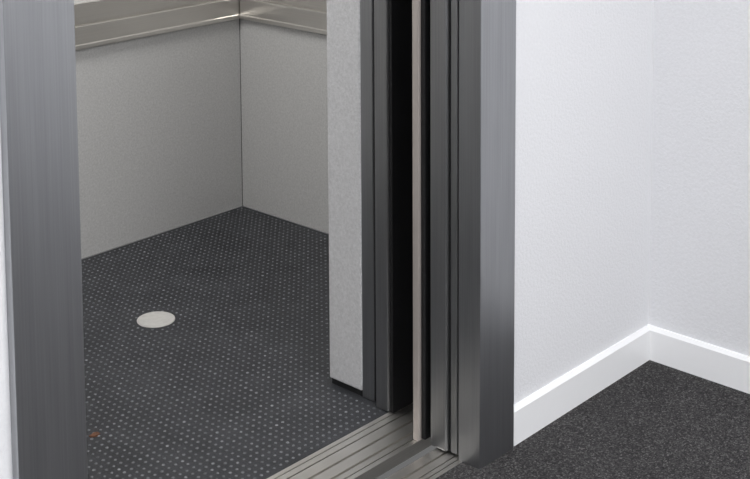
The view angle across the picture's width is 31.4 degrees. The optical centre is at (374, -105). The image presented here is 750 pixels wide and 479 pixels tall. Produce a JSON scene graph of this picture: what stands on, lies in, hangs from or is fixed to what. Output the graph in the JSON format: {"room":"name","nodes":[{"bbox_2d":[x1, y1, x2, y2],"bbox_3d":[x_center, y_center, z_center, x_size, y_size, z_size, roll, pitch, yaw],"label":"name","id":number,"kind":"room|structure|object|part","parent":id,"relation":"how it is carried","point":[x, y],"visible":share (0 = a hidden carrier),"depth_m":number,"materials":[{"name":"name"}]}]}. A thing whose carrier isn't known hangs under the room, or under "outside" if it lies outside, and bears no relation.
{"room":"elevator lobby","nodes":[
{"label":"elevator lobby","id":0,"kind":"room"},
{"bbox_2d":[74,0,387,478],"bbox_3d":[-0.699,0.144,3.569,1.482,2.390,2.212,5,8,42],"label":"elevator cab","id":1,"kind":"object","parent":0,"point":[266,360],"visible":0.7,"depth_m":4.18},
{"bbox_2d":[89,432,99,437],"bbox_3d":[-0.688,1.323,3.276,0.018,0.005,0.024,3,7,27],"label":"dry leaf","id":2,"kind":"object","parent":1,"relation":"on","point":[94,434],"visible":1,"depth_m":3.27,"materials":[{"name":"brown plant"}]},
{"bbox_2d":[137,311,174,327],"bbox_3d":[-0.648,1.254,3.950,0.112,0.003,0.112,5,8,42],"label":"disc","id":3,"kind":"object","parent":1,"relation":"on","point":[157,319],"visible":1,"depth_m":3.95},
{"bbox_2d":[74,0,326,50],"bbox_3d":[-0.770,0.495,3.672,1.225,0.150,2.152,5,8,42],"label":"handrail","id":4,"kind":"object","parent":1,"relation":"attached to","point":[97,22],"depth_m":4.59,"materials":[{"name":"silver metal"}]},
{"bbox_3d":[0.004,0.156,3.365,0.043,2.300,0.081,5,8,42],"label":"return steel post","id":5,"kind":"part","parent":1,"relation":"part of","materials":[{"name":"grey metal"}]},
{"bbox_2d":[373,0,375,400],"bbox_3d":[0.231,0.206,3.570,0.017,2.144,0.682,5,8,42],"label":"seal","id":6,"kind":"object","parent":1,"relation":"attached to","point":[373,0],"visible":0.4,"depth_m":3.38,"materials":[{"name":"black rubber"}]},
{"bbox_2d":[412,0,421,440],"bbox_3d":[0.103,0.254,3.143,0.020,2.150,0.028,5,8,42],"label":"leading edge","id":7,"kind":"object","parent":1,"relation":"attached to","point":[416,4],"visible":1,"depth_m":3.18,"materials":[{"name":"metal"}]},
{"bbox_2d":[421,0,430,439],"bbox_3d":[0.121,0.251,3.138,0.013,2.144,0.030,5,8,42],"label":"elevator door","id":8,"kind":"structure","parent":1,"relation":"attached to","point":[425,4],"depth_m":3.18,"materials":[{"name":"grey metal"}]},
{"bbox_2d":[430,110,430,244],"bbox_3d":[0.330,0.227,3.333,0.012,2.138,0.580,5,8,42],"label":"seal","id":9,"kind":"object","parent":1,"relation":"attached to","point":[430,110],"visible":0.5,"depth_m":3.17,"materials":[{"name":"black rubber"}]},
{"bbox_2d":[0,0,653,478],"bbox_3d":[-1.063,0.141,1.617,0.045,2.700,5.317,5,8,42],"label":"wall","id":10,"kind":"structure","parent":0,"point":[583,126],"depth_m":3.36,"materials":[{"name":"white paint"}]},
{"bbox_2d":[0,0,87,478],"bbox_3d":[-0.560,0.317,2.173,0.064,2.230,0.133,5,8,42],"label":"door frame","id":11,"kind":"structure","parent":10,"relation":"attached to","point":[39,126],"depth_m":2.17,"materials":[{"name":"metal"}]},
{"bbox_2d":[267,403,430,478],"bbox_3d":[-0.124,1.355,3.103,0.150,0.030,2.012,5,8,42],"label":"cab door sill","id":12,"kind":"structure","parent":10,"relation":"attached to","point":[382,444],"depth_m":3.19,"materials":[{"name":"metal"}]},
{"bbox_2d":[374,0,412,412],"bbox_3d":[0.296,0.218,3.478,0.205,2.150,0.730,5,8,42],"label":"door","id":13,"kind":"structure","parent":10,"relation":"in","point":[392,18],"depth_m":3.35,"materials":[{"name":"black metal"}]},
{"bbox_2d":[386,448,461,478],"bbox_3d":[0.002,1.366,2.988,0.085,0.030,2.012,5,8,42],"label":"landing door sill","id":14,"kind":"structure","parent":10,"relation":"attached to","point":[436,462],"depth_m":3.12,"materials":[{"name":"metal"}]},
{"bbox_2d":[430,0,458,453],"bbox_3d":[0.397,0.230,3.341,0.078,2.146,0.717,5,8,42],"label":"door","id":15,"kind":"structure","parent":10,"relation":"in","point":[444,14],"depth_m":3.13,"materials":[{"name":"grey metal"}]},
{"bbox_2d":[459,0,515,468],"bbox_3d":[0.260,0.221,3.064,0.064,2.230,0.133,5,8,42],"label":"door frame","id":16,"kind":"structure","parent":10,"relation":"attached to","point":[487,28],"depth_m":3.09,"materials":[{"name":"metal"}]},
{"bbox_2d":[514,326,649,445],"bbox_3d":[0.538,1.254,3.440,0.014,0.094,0.630,5,8,42],"label":"baseboard","id":17,"kind":"structure","parent":10,"relation":"attached to","point":[534,412],"depth_m":3.42,"materials":[{"name":"paint"}]},
{"bbox_2d":[435,360,749,478],"bbox_3d":[0.660,1.695,0.200,4.673,0.120,5.317,5,8,42],"label":"floor","id":18,"kind":"structure","parent":0,"point":[656,421],"depth_m":3.25,"materials":[{"name":"carpet"}]},
{"bbox_2d":[648,0,749,355],"bbox_3d":[2.477,0.078,2.047,4.684,2.700,0.100,5,8,42],"label":"wall","id":19,"kind":"structure","parent":0,"point":[699,254],"depth_m":3.53,"materials":[{"name":"white paint"}]},
{"bbox_2d":[647,324,749,393],"bbox_3d":[2.461,1.380,2.124,4.638,0.094,0.014,5,8,42],"label":"baseboard","id":20,"kind":"structure","parent":19,"relation":"attached to","point":[720,365],"depth_m":3.56,"materials":[{"name":"paint"}]}
]}

